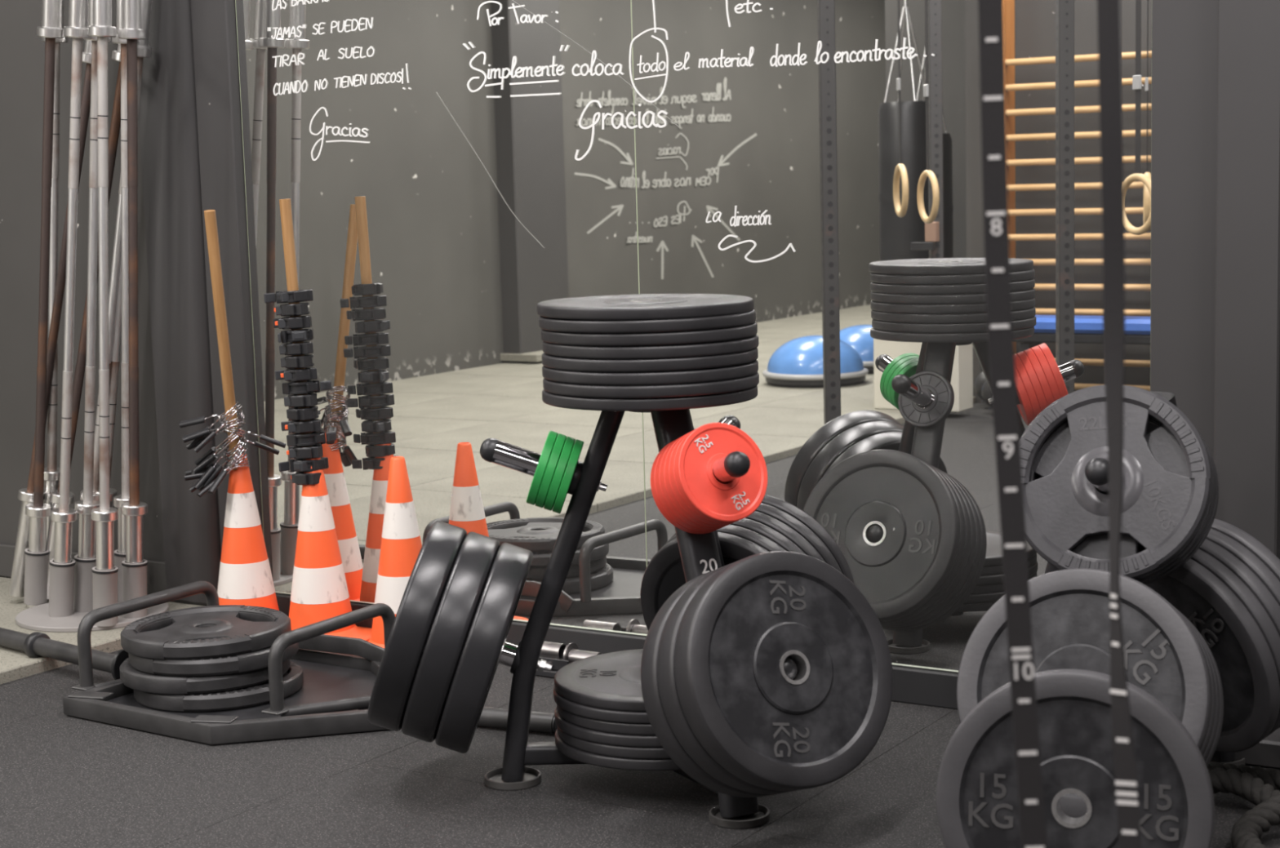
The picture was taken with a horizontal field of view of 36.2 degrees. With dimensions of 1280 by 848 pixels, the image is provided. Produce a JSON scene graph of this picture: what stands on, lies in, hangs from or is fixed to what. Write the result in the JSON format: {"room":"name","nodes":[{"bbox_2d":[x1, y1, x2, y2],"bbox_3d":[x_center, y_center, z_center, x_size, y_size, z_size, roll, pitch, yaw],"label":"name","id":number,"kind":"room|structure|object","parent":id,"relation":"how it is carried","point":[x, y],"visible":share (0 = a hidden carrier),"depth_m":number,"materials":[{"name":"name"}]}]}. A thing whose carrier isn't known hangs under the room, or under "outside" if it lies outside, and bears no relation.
{"room":"gym","nodes":[
{"label":"gym","id":0,"kind":"room"},
{"bbox_2d":[138,0,221,605],"bbox_3d":[-1.386,-1.072,5.769,0.246,3.300,0.106,3,8,32],"label":"column","id":1,"kind":"structure","parent":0,"point":[168,119],"depth_m":5.79,"materials":[{"name":"paint"}]},
{"bbox_2d":[0,0,956,672],"bbox_3d":[-0.440,-1.028,5.282,9.800,3.360,0.120,3,8,32],"label":"wall","id":2,"kind":"structure","parent":0,"point":[22,52],"depth_m":6.17,"materials":[{"name":"paint"}]},
{"bbox_2d":[0,543,166,594],"bbox_3d":[-2.896,0.410,6.943,3.700,0.107,0.018,3,8,32],"label":"baseboard","id":3,"kind":"structure","parent":2,"relation":"attached to","point":[156,571],"depth_m":6.08,"materials":[{"name":"paint"}]},
{"bbox_2d":[191,0,263,551],"bbox_3d":[-1.218,-1.065,5.670,0.140,3.300,0.076,3,8,32],"label":"pillar","id":4,"kind":"structure","parent":2,"relation":"attached to","point":[214,22],"depth_m":5.68,"materials":[{"name":"paint"}]},
{"bbox_2d":[235,0,679,635],"bbox_3d":[-0.523,-0.791,5.276,1.474,2.663,0.012,3,8,32],"label":"mirror panel","id":5,"kind":"object","parent":2,"relation":"attached to","point":[448,171],"visible":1,"depth_m":5.33,"materials":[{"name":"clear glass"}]},
{"bbox_2d":[275,592,1279,769],"bbox_3d":[0.834,0.651,4.537,4.710,0.084,0.170,3,8,32],"label":"baseboard","id":6,"kind":"structure","parent":2,"relation":"attached to","point":[916,686],"depth_m":4.72,"materials":[{"name":"paint"}]},
{"bbox_2d":[629,0,1151,672],"bbox_3d":[0.548,-0.738,4.611,1.341,2.663,0.012,3,8,32],"label":"mirror panel","id":7,"kind":"object","parent":2,"relation":"attached to","point":[822,167],"visible":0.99,"depth_m":4.65,"materials":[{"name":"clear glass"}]},
{"bbox_2d":[1150,0,1217,459],"bbox_3d":[1.177,-0.946,4.183,0.160,3.320,0.020,3,8,32],"label":"pillar","id":8,"kind":"structure","parent":2,"relation":"attached to","point":[1184,32],"depth_m":4.24,"materials":[{"name":"paint"}]},
{"bbox_2d":[0,577,1279,847],"bbox_3d":[-3.916,1.475,-0.600,10.309,0.079,14.200,3,8,32],"label":"floor","id":9,"kind":"structure","parent":0,"point":[66,781],"depth_m":4.12,"materials":[{"name":"grey rubber"}]},
{"bbox_2d":[0,627,115,673],"bbox_3d":[-1.827,0.588,5.479,1.300,0.072,0.072,5,9,41],"label":"bar","id":10,"kind":"object","parent":9,"relation":"on","point":[36,644],"visible":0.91,"depth_m":5.25,"materials":[{"name":"metal"}]},
{"bbox_2d":[15,547,168,632],"bbox_3d":[-1.659,0.479,5.811,0.503,0.182,0.440,0,7,14],"label":"holder","id":11,"kind":"object","parent":9,"relation":"on","point":[91,588],"visible":0.74,"depth_m":5.73,"materials":[{"name":"grey paint"}]},
{"bbox_2d":[23,547,48,605],"bbox_3d":[-1.833,0.463,5.941,0.093,0.172,0.074,3,8,32],"label":"socket","id":12,"kind":"object","parent":11,"relation":"attached to","point":[36,564],"depth_m":5.91,"materials":[{"name":"grey metal"}]},
{"bbox_2d":[25,0,63,608],"bbox_3d":[-1.753,-0.475,5.757,0.330,2.127,0.075,3,8,32],"label":"barbell","id":13,"kind":"object","parent":11,"relation":"in","point":[37,512],"visible":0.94,"depth_m":5.75,"materials":[{"name":"metal"}]},
{"bbox_2d":[8,25,91,597],"bbox_3d":[-1.727,-0.469,5.852,0.491,2.017,0.075,0,7,11],"label":"barbell","id":14,"kind":"object","parent":11,"relation":"in","point":[16,589],"visible":0.53,"depth_m":5.88,"materials":[{"name":"metal"}]},
{"bbox_2d":[41,0,68,544],"bbox_3d":[-1.757,-0.533,5.858,0.262,2.028,0.075,3,8,32],"label":"barbell","id":15,"kind":"object","parent":11,"relation":"in","point":[51,473],"visible":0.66,"depth_m":5.86,"materials":[{"name":"metal"}]},
{"bbox_2d":[48,558,75,617],"bbox_3d":[-1.701,0.482,5.754,0.093,0.172,0.074,3,8,32],"label":"socket","id":16,"kind":"object","parent":11,"relation":"attached to","point":[62,590],"depth_m":5.73,"materials":[{"name":"grey metal"}]},
{"bbox_2d":[50,0,91,564],"bbox_3d":[-1.621,-0.454,5.570,0.327,2.096,0.075,3,8,32],"label":"barbell","id":17,"kind":"object","parent":11,"relation":"in","point":[63,517],"visible":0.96,"depth_m":5.57,"materials":[{"name":"metal"}]},
{"bbox_2d":[45,44,120,599],"bbox_3d":[-1.615,-0.463,5.794,0.509,2.013,0.076,0,7,14],"label":"barbell","id":18,"kind":"object","parent":11,"relation":"in","point":[54,495],"visible":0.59,"depth_m":5.83,"materials":[{"name":"metal"}]},
{"bbox_2d":[73,554,96,612],"bbox_3d":[-1.645,0.474,5.812,0.090,0.171,0.074,3,8,32],"label":"socket","id":19,"kind":"object","parent":11,"relation":"attached to","point":[82,588],"depth_m":5.78,"materials":[{"name":"grey metal"}]},
{"bbox_2d":[74,0,111,559],"bbox_3d":[-1.578,-0.467,5.636,0.290,2.080,0.075,3,8,32],"label":"barbell","id":20,"kind":"object","parent":11,"relation":"in","point":[86,528],"visible":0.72,"depth_m":5.66,"materials":[{"name":"metal"}]},
{"bbox_2d":[88,0,118,570],"bbox_3d":[-1.499,-0.450,5.464,0.216,2.072,0.075,3,8,32],"label":"barbell","id":21,"kind":"object","parent":11,"relation":"in","point":[104,517],"visible":0.99,"depth_m":5.47,"materials":[{"name":"metal"}]},
{"bbox_2d":[91,565,118,626],"bbox_3d":[-1.537,0.494,5.623,0.085,0.169,0.074,3,8,32],"label":"socket","id":22,"kind":"object","parent":11,"relation":"attached to","point":[104,583],"depth_m":5.59,"materials":[{"name":"grey metal"}]},
{"bbox_2d":[80,0,151,548],"bbox_3d":[-1.548,-0.473,5.780,0.422,2.029,0.076,1,7,17],"label":"barbell","id":23,"kind":"object","parent":11,"relation":"in","point":[146,5],"visible":0.34,"depth_m":5.77,"materials":[{"name":"metal"}]},
{"bbox_2d":[114,549,125,603],"bbox_3d":[-1.543,0.463,5.878,0.085,0.169,0.074,3,8,32],"label":"socket","id":24,"kind":"object","parent":11,"relation":"attached to","point":[118,557],"depth_m":5.84,"materials":[{"name":"grey metal"}]},
{"bbox_2d":[95,22,152,554],"bbox_3d":[-1.534,-0.478,5.795,0.386,2.035,0.078,1,8,21],"label":"barbell","id":25,"kind":"object","parent":11,"relation":"in","point":[114,372],"visible":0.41,"depth_m":5.84,"materials":[{"name":"metal"}]},
{"bbox_2d":[111,0,138,553],"bbox_3d":[-1.503,-0.479,5.718,0.220,2.075,0.075,3,8,32],"label":"barbell","id":26,"kind":"object","parent":11,"relation":"in","point":[118,500],"visible":0.51,"depth_m":5.73,"materials":[{"name":"metal"}]},
{"bbox_2d":[118,0,147,564],"bbox_3d":[-1.440,-0.463,5.556,0.209,2.071,0.075,3,8,32],"label":"barbell","id":27,"kind":"object","parent":11,"relation":"in","point":[134,510],"visible":1,"depth_m":5.56,"materials":[{"name":"metal"}]},
{"bbox_2d":[121,559,147,618],"bbox_3d":[-1.475,0.481,5.713,0.084,0.168,0.074,3,8,32],"label":"socket","id":28,"kind":"object","parent":11,"relation":"attached to","point":[134,575],"depth_m":5.68,"materials":[{"name":"grey metal"}]},
{"bbox_2d":[62,581,395,744],"bbox_3d":[-0.925,0.579,4.878,0.882,0.235,0.706,3,8,32],"label":"sled","id":29,"kind":"object","parent":9,"relation":"on","point":[338,670],"visible":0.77,"depth_m":4.79,"materials":[{"name":"metal"}]},
{"bbox_2d":[133,661,303,712],"bbox_3d":[-1.065,0.654,4.951,0.421,0.043,0.421,-4,7,-18],"label":"plate","id":30,"kind":"object","parent":29,"relation":"on","point":[293,679],"visible":0.33,"depth_m":4.77,"materials":[{"name":"metal"}]},
{"bbox_2d":[119,657,289,694],"bbox_3d":[-1.100,0.612,4.952,0.421,0.043,0.421,-6,8,-30],"label":"plate","id":31,"kind":"object","parent":30,"relation":"on","point":[131,677],"visible":0.37,"depth_m":4.77,"materials":[{"name":"metal"}]},
{"bbox_2d":[128,642,298,676],"bbox_3d":[-1.077,0.568,4.948,0.421,0.043,0.421,-1,7,2],"label":"plate","id":32,"kind":"object","parent":31,"relation":"on","point":[255,660],"visible":0.33,"depth_m":4.76,"materials":[{"name":"metal"}]},
{"bbox_2d":[120,604,291,660],"bbox_3d":[-1.097,0.525,4.947,0.421,0.048,0.421,3,9,35],"label":"plate","id":33,"kind":"object","parent":32,"relation":"on","point":[207,632],"visible":0.98,"depth_m":4.88,"materials":[{"name":"metal"}]},
{"bbox_2d":[217,453,279,610],"bbox_3d":[-1.132,0.343,5.585,0.280,0.545,0.280,3,8,32],"label":"traffic cone","id":34,"kind":"object","parent":9,"relation":"on","point":[245,575],"visible":0.66,"depth_m":5.53,"materials":[{"name":"orange plastic"}]},
{"bbox_2d":[204,209,239,470],"bbox_3d":[-1.159,-0.194,5.457,0.031,0.806,0.152,-1,7,7],"label":"wooden dowel","id":35,"kind":"object","parent":34,"relation":"in","point":[210,215],"visible":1,"depth_m":5.42,"materials":[{"name":"brown wood"}]},
{"bbox_2d":[288,457,372,640],"bbox_3d":[-0.906,0.348,5.491,0.280,0.545,0.280,3,8,32],"label":"traffic cone","id":36,"kind":"object","parent":9,"relation":"on","point":[319,588],"visible":0.77,"depth_m":5.44,"materials":[{"name":"orange plastic"}]},
{"bbox_2d":[279,199,312,460],"bbox_3d":[-0.949,-0.200,5.438,0.071,0.848,0.031,1,8,23],"label":"wooden dowel","id":37,"kind":"object","parent":36,"relation":"in","point":[285,204],"visible":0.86,"depth_m":5.40,"materials":[{"name":"brown wood"}]},
{"bbox_2d":[278,457,328,472],"bbox_3d":[-0.937,0.115,5.464,0.094,0.037,0.113,5,10,43],"label":"barbell collar","id":38,"kind":"object","parent":37,"relation":"attached to","point":[295,465],"visible":0.97,"depth_m":5.44,"materials":[{"name":"black plastic"}]},
{"bbox_2d":[286,444,323,459],"bbox_3d":[-0.941,0.078,5.472,0.114,0.037,0.094,-1,7,8],"label":"barbell collar","id":39,"kind":"object","parent":37,"relation":"attached to","point":[316,451],"visible":0.94,"depth_m":5.43,"materials":[{"name":"black plastic"}]},
{"bbox_2d":[286,431,336,446],"bbox_3d":[-0.922,0.040,5.471,0.094,0.037,0.113,4,9,38],"label":"barbell collar","id":40,"kind":"object","parent":39,"relation":"on","point":[315,437],"visible":0.97,"depth_m":5.44,"materials":[{"name":"black plastic"}]},
{"bbox_2d":[280,418,321,433],"bbox_3d":[-0.947,0.006,5.461,0.114,0.037,0.094,-2,7,-6],"label":"barbell collar","id":41,"kind":"object","parent":40,"relation":"on","point":[313,425],"visible":0.98,"depth_m":5.43,"materials":[{"name":"black plastic"}]},
{"bbox_2d":[286,405,319,420],"bbox_3d":[-0.944,-0.031,5.466,0.114,0.036,0.094,5,10,43],"label":"barbell collar","id":42,"kind":"object","parent":41,"relation":"on","point":[294,413],"visible":0.91,"depth_m":5.42,"materials":[{"name":"black plastic"}]},
{"bbox_2d":[284,392,317,407],"bbox_3d":[-0.951,-0.066,5.458,0.114,0.037,0.094,1,8,18],"label":"barbell collar","id":43,"kind":"object","parent":42,"relation":"on","point":[309,400],"visible":0.96,"depth_m":5.41,"materials":[{"name":"black plastic"}]},
{"bbox_2d":[281,380,332,394],"bbox_3d":[-0.931,-0.104,5.453,0.114,0.037,0.094,-7,9,-36],"label":"barbell collar","id":44,"kind":"object","parent":43,"relation":"on","point":[310,386],"visible":0.99,"depth_m":5.42,"materials":[{"name":"black plastic"}]},
{"bbox_2d":[367,456,422,648],"bbox_3d":[-0.650,0.360,5.338,0.280,0.545,0.280,3,8,32],"label":"traffic cone","id":45,"kind":"object","parent":9,"relation":"on","point":[401,541],"visible":0.52,"depth_m":5.29,"materials":[{"name":"orange plastic"}]},
{"bbox_2d":[358,694,557,733],"bbox_3d":[-0.431,0.690,4.647,0.533,0.047,0.047,2,8,24],"label":"tube","id":46,"kind":"object","parent":9,"relation":"on","point":[495,717],"visible":0.3,"depth_m":4.57,"materials":[{"name":"metal"}]},
{"bbox_2d":[535,641,602,678],"bbox_3d":[-0.198,0.609,5.090,0.230,0.085,0.100,3,8,32],"label":"bar","id":47,"kind":"object","parent":9,"relation":"on","point":[557,655],"visible":0.48,"depth_m":5.06,"materials":[{"name":"metal"}]},
{"bbox_2d":[480,408,797,828],"bbox_3d":[-0.091,0.267,4.125,0.788,1.000,0.902,-1,7,1],"label":"plate rack","id":48,"kind":"object","parent":9,"relation":"on","point":[700,554],"visible":0.37,"depth_m":4.08,"materials":[{"name":"black metal"}]},
{"bbox_2d":[367,520,466,731],"bbox_3d":[-0.472,0.428,4.152,0.216,0.442,0.450,-1,7,1],"label":"bumper plate","id":49,"kind":"object","parent":48,"relation":"on","point":[438,553],"visible":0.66,"depth_m":3.96,"materials":[{"name":"rubber"}]},
{"bbox_2d":[401,531,500,742],"bbox_3d":[-0.401,0.451,4.154,0.216,0.442,0.450,-1,7,1],"label":"bumper plate","id":50,"kind":"object","parent":48,"relation":"on","point":[470,571],"visible":0.77,"depth_m":3.96,"materials":[{"name":"rubber"}]},
{"bbox_2d":[435,542,533,753],"bbox_3d":[-0.330,0.475,4.155,0.216,0.442,0.450,-2,7,1],"label":"bumper plate","id":51,"kind":"object","parent":48,"relation":"on","point":[477,664],"visible":0.99,"depth_m":3.96,"materials":[{"name":"rubber"}]},
{"bbox_2d":[526,431,558,505],"bbox_3d":[-0.205,0.092,4.105,0.071,0.156,0.160,-1,7,1],"label":"plate","id":52,"kind":"object","parent":48,"relation":"on","point":[549,443],"visible":0.86,"depth_m":4.04,"materials":[{"name":"green rubber"}]},
{"bbox_2d":[534,433,566,507],"bbox_3d":[-0.187,0.098,4.105,0.071,0.156,0.160,-1,7,1],"label":"plate","id":53,"kind":"object","parent":48,"relation":"on","point":[558,446],"visible":0.89,"depth_m":4.04,"materials":[{"name":"green rubber"}]},
{"bbox_2d":[543,436,575,511],"bbox_3d":[-0.169,0.104,4.106,0.071,0.156,0.160,-1,7,2],"label":"plate","id":54,"kind":"object","parent":48,"relation":"on","point":[569,443],"visible":0.98,"depth_m":4.04,"materials":[{"name":"green rubber"}]},
{"bbox_2d":[552,439,583,513],"bbox_3d":[-0.151,0.110,4.106,0.071,0.156,0.160,-1,7,1],"label":"plate","id":55,"kind":"object","parent":48,"relation":"on","point":[578,446],"visible":0.96,"depth_m":4.04,"materials":[{"name":"green rubber"}]},
{"bbox_2d":[555,728,681,770],"bbox_3d":[0.044,0.662,4.171,0.450,0.026,0.450,0,7,14],"label":"bumper plate","id":56,"kind":"object","parent":48,"relation":"on","point":[608,762],"visible":0.12,"depth_m":3.97,"materials":[{"name":"rubber"}]},
{"bbox_2d":[556,725,671,759],"bbox_3d":[0.049,0.637,4.167,0.450,0.026,0.450,-3,7,-9],"label":"bumper plate","id":57,"kind":"object","parent":56,"relation":"on","point":[639,753],"visible":0.09,"depth_m":3.97,"materials":[{"name":"rubber"}]},
{"bbox_2d":[554,707,662,747],"bbox_3d":[0.043,0.613,4.164,0.450,0.026,0.450,-2,7,-7],"label":"bumper plate","id":58,"kind":"object","parent":57,"relation":"on","point":[583,733],"visible":0.08,"depth_m":3.97,"materials":[{"name":"rubber"}]},
{"bbox_2d":[556,704,655,735],"bbox_3d":[0.048,0.589,4.162,0.450,0.026,0.450,-5,8,-22],"label":"bumper plate","id":59,"kind":"object","parent":58,"relation":"on","point":[638,729],"visible":0.09,"depth_m":3.97,"materials":[{"name":"rubber"}]},
{"bbox_2d":[553,687,650,724],"bbox_3d":[0.041,0.565,4.157,0.450,0.026,0.450,4,9,38],"label":"bumper plate","id":60,"kind":"object","parent":59,"relation":"on","point":[597,713],"visible":0.1,"depth_m":3.97,"materials":[{"name":"rubber"}]},
{"bbox_2d":[554,648,646,711],"bbox_3d":[0.043,0.540,4.155,0.450,0.026,0.450,3,8,32],"label":"bumper plate","id":61,"kind":"object","parent":60,"relation":"on","point":[611,680],"visible":0.35,"depth_m":4.10,"materials":[{"name":"rubber"}]},
{"bbox_2d":[542,385,757,411],"bbox_3d":[0.021,-0.066,4.083,0.450,0.026,0.450,3,8,30],"label":"bumper plate","id":62,"kind":"object","parent":48,"relation":"on","point":[738,397],"visible":0.38,"depth_m":3.89,"materials":[{"name":"rubber"}]},
{"bbox_2d":[542,372,759,398],"bbox_3d":[0.023,-0.091,4.075,0.450,0.026,0.450,4,9,37],"label":"bumper plate","id":63,"kind":"object","parent":62,"relation":"on","point":[753,380],"visible":0.37,"depth_m":3.88,"materials":[{"name":"rubber"}]},
{"bbox_2d":[542,360,758,385],"bbox_3d":[0.021,-0.117,4.074,0.450,0.026,0.450,-7,9,-38],"label":"bumper plate","id":64,"kind":"object","parent":63,"relation":"on","point":[708,375],"visible":0.36,"depth_m":3.88,"materials":[{"name":"rubber"}]},
{"bbox_2d":[542,347,758,372],"bbox_3d":[0.021,-0.142,4.072,0.450,0.026,0.450,3,8,32],"label":"bumper plate","id":65,"kind":"object","parent":64,"relation":"on","point":[742,357],"visible":0.43,"depth_m":3.88,"materials":[{"name":"rubber"}]},
{"bbox_2d":[542,334,759,359],"bbox_3d":[0.022,-0.168,4.070,0.450,0.026,0.450,1,8,19],"label":"bumper plate","id":66,"kind":"object","parent":65,"relation":"on","point":[719,348],"visible":0.47,"depth_m":3.88,"materials":[{"name":"rubber"}]},
{"bbox_2d":[540,321,757,346],"bbox_3d":[0.019,-0.194,4.066,0.450,0.026,0.450,3,8,32],"label":"bumper plate","id":67,"kind":"object","parent":66,"relation":"on","point":[749,330],"visible":0.51,"depth_m":3.87,"materials":[{"name":"rubber"}]},
{"bbox_2d":[538,309,755,333],"bbox_3d":[0.015,-0.219,4.061,0.450,0.026,0.450,3,8,31],"label":"bumper plate","id":68,"kind":"object","parent":67,"relation":"on","point":[748,317],"visible":0.54,"depth_m":3.87,"materials":[{"name":"rubber"}]},
{"bbox_2d":[537,293,754,320],"bbox_3d":[0.011,-0.245,4.060,0.450,0.027,0.450,3,8,31],"label":"bumper plate","id":69,"kind":"object","parent":68,"relation":"on","point":[633,306],"visible":1,"depth_m":3.93,"materials":[{"name":"rubber"}]},
{"bbox_2d":[640,537,685,631],"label":"bumper plate","id":70,"kind":"object","parent":48,"relation":"on","point":[663,580],"depth_m":4.44,"materials":[{"name":"rubber"}]},
{"bbox_2d":[640,569,777,797],"bbox_3d":[0.214,0.501,3.829,0.450,0.439,0.210,-6,8,-29],"label":"bumper plate","id":71,"kind":"object","parent":48,"relation":"on","point":[655,713],"visible":0.12,"depth_m":3.73,"materials":[{"name":"rubber"}]},
{"bbox_2d":[674,422,767,523],"bbox_3d":[0.161,0.096,3.855,0.200,0.194,0.086,-5,8,-28],"label":"plate","id":72,"kind":"object","parent":48,"relation":"on","point":[696,455],"visible":0.93,"depth_m":3.84,"materials":[{"name":"red rubber"}]},
{"bbox_2d":[664,524,786,551],"bbox_3d":[0.221,0.427,4.449,0.450,0.430,0.182,2,8,29],"label":"bumper plate","id":73,"kind":"object","parent":48,"relation":"on","point":[756,538],"visible":0.04,"depth_m":4.32,"materials":[{"name":"rubber"}]},
{"bbox_2d":[657,563,797,794],"bbox_3d":[0.245,0.484,3.768,0.450,0.439,0.210,-6,8,-29],"label":"bumper plate","id":74,"kind":"object","parent":48,"relation":"on","point":[678,723],"visible":0.08,"depth_m":3.67,"materials":[{"name":"rubber"}]},
{"bbox_2d":[668,518,804,554],"bbox_3d":[0.238,0.411,4.477,0.450,0.430,0.182,2,8,29],"label":"bumper plate","id":75,"kind":"object","parent":48,"relation":"on","point":[765,531],"visible":0.04,"depth_m":4.34,"materials":[{"name":"rubber"}]},
{"bbox_2d":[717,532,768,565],"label":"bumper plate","id":76,"kind":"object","parent":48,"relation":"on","point":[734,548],"depth_m":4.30,"materials":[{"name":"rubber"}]},
{"bbox_2d":[674,551,893,791],"bbox_3d":[0.276,0.466,3.708,0.450,0.439,0.210,-5,8,-28],"label":"bumper plate","id":77,"kind":"object","parent":48,"relation":"on","point":[768,729],"visible":0.98,"depth_m":3.67,"materials":[{"name":"rubber"}]},
{"bbox_2d":[745,511,825,562],"bbox_3d":[0.256,0.394,4.504,0.450,0.430,0.182,2,8,29],"label":"bumper plate","id":78,"kind":"object","parent":48,"relation":"on","point":[803,544],"visible":0.05,"depth_m":4.36,"materials":[{"name":"rubber"}]},
{"bbox_2d":[755,502,841,573],"bbox_3d":[0.273,0.378,4.532,0.450,0.430,0.182,2,8,29],"label":"bumper plate","id":79,"kind":"object","parent":48,"relation":"on","point":[808,535],"visible":0.06,"depth_m":4.39,"materials":[{"name":"rubber"}]},
{"bbox_2d":[761,494,854,584],"bbox_3d":[0.291,0.361,4.559,0.450,0.430,0.182,2,8,29],"label":"bumper plate","id":80,"kind":"object","parent":48,"relation":"on","point":[779,504],"visible":0.05,"depth_m":4.42,"materials":[{"name":"rubber"}]},
{"bbox_2d":[936,669,1214,847],"bbox_3d":[0.717,0.632,3.237,0.450,0.450,0.090,1,7,18],"label":"bumper plate","id":81,"kind":"object","parent":9,"relation":"on","point":[977,802],"visible":0.86,"depth_m":3.21,"materials":[{"name":"grey rubber"}]},
{"bbox_2d":[1044,391,1245,765],"bbox_3d":[1.027,0.360,3.855,0.507,0.820,0.817,-1,7,2],"label":"plate rack","id":82,"kind":"object","parent":9,"relation":"on","point":[1096,473],"visible":0.14,"depth_m":3.64,"materials":[{"name":"black metal"}]},
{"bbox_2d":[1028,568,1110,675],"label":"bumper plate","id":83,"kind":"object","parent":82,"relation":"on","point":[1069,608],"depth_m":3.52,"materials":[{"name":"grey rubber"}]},
{"bbox_2d":[1019,384,1211,578],"bbox_3d":[0.877,0.109,3.663,0.374,0.356,0.151,1,8,23],"label":"plate","id":84,"kind":"object","parent":82,"relation":"on","point":[1162,510],"visible":0.86,"depth_m":3.65,"materials":[{"name":"grey metal"}]},
{"bbox_2d":[1031,415,1213,580],"bbox_3d":[0.889,0.115,3.690,0.374,0.356,0.151,1,8,23],"label":"plate","id":85,"kind":"object","parent":82,"relation":"on","point":[1164,446],"visible":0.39,"depth_m":3.66,"materials":[{"name":"grey metal"}]},
{"bbox_2d":[1035,417,1216,582],"bbox_3d":[0.902,0.123,3.717,0.374,0.356,0.150,1,8,23],"label":"plate","id":86,"kind":"object","parent":82,"relation":"on","point":[1184,556],"visible":0.09,"depth_m":3.63,"materials":[{"name":"grey metal"}]},
{"bbox_2d":[1039,419,1218,584],"bbox_3d":[0.914,0.129,3.744,0.374,0.356,0.150,2,8,24],"label":"plate","id":87,"kind":"object","parent":82,"relation":"on","point":[1140,548],"visible":0.05,"depth_m":3.66,"materials":[{"name":"grey metal"}]},
{"bbox_2d":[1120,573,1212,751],"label":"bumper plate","id":88,"kind":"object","parent":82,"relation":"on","point":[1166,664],"depth_m":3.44,"materials":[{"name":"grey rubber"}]},
{"bbox_2d":[1145,559,1279,752],"bbox_3d":[1.080,0.448,3.878,0.179,0.428,0.450,-5,8,-28],"label":"bumper plate","id":89,"kind":"object","parent":82,"relation":"on","point":[1242,655],"visible":0.37,"depth_m":3.75,"materials":[{"name":"grey rubber"}]},
{"bbox_2d":[1190,549,1279,737],"bbox_3d":[1.107,0.433,3.893,0.179,0.428,0.450,-5,8,-28],"label":"bumper plate","id":90,"kind":"object","parent":82,"relation":"on","point":[1231,580],"visible":0.07,"depth_m":3.70,"materials":[{"name":"grey rubber"}]},
{"bbox_2d":[1199,538,1279,728],"bbox_3d":[1.134,0.419,3.907,0.179,0.428,0.450,-5,8,-28],"label":"bumper plate","id":91,"kind":"object","parent":82,"relation":"on","point":[1251,580],"visible":0.06,"depth_m":3.72,"materials":[{"name":"grey rubber"}]},
{"bbox_2d":[1205,528,1279,605],"bbox_3d":[1.161,0.405,3.921,0.179,0.428,0.450,-5,8,-28],"label":"bumper plate","id":92,"kind":"object","parent":82,"relation":"on","point":[1266,576],"visible":0.06,"depth_m":3.75,"materials":[{"name":"grey rubber"}]},
{"bbox_2d":[1210,518,1279,581],"bbox_3d":[1.189,0.391,3.936,0.179,0.428,0.450,-5,8,-28],"label":"bumper plate","id":93,"kind":"object","parent":82,"relation":"on","point":[1249,542],"visible":0.06,"depth_m":3.78,"materials":[{"name":"grey rubber"}]},
{"bbox_2d":[1207,761,1279,791],"bbox_3d":[1.400,0.730,3.876,0.870,0.054,0.099,3,8,30],"label":"rope","id":94,"kind":"object","parent":9,"relation":"on","point":[1271,776],"visible":0.17,"depth_m":3.96,"materials":[{"name":"black fabric"}]},
{"bbox_2d":[1208,767,1279,805],"bbox_3d":[1.283,0.744,3.693,0.110,0.078,0.701,-7,9,-36],"label":"rope","id":95,"kind":"object","parent":9,"relation":"on","point":[1254,790],"visible":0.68,"depth_m":3.85,"materials":[{"name":"black fabric"}]},
{"bbox_2d":[1230,795,1279,847],"bbox_3d":[1.293,0.745,3.581,0.559,0.102,0.351,-6,8,-32],"label":"rope","id":96,"kind":"object","parent":9,"relation":"on","point":[1246,832],"visible":1,"depth_m":3.65,"materials":[{"name":"black fabric"}]},
{"bbox_2d":[977,0,1046,847],"bbox_3d":[0.348,-0.388,1.899,0.043,1.899,0.242,-2,7,-4],"label":"upright","id":97,"kind":"object","parent":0,"point":[990,12],"visible":1,"depth_m":1.90,"materials":[{"name":"black metal"}]},
{"bbox_2d":[1097,0,1141,847],"bbox_3d":[0.472,-0.399,1.951,0.031,1.949,0.250,-1,7,4],"label":"upright","id":98,"kind":"object","parent":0,"point":[1108,11],"visible":1,"depth_m":1.95,"materials":[{"name":"black metal"}]},
{"bbox_2d":[1213,0,1279,559],"bbox_3d":[1.282,-0.935,4.077,0.135,3.320,0.070,3,8,32],"label":"wall","id":99,"kind":"structure","parent":0,"point":[1246,408],"depth_m":4.12,"materials":[{"name":"paint"}]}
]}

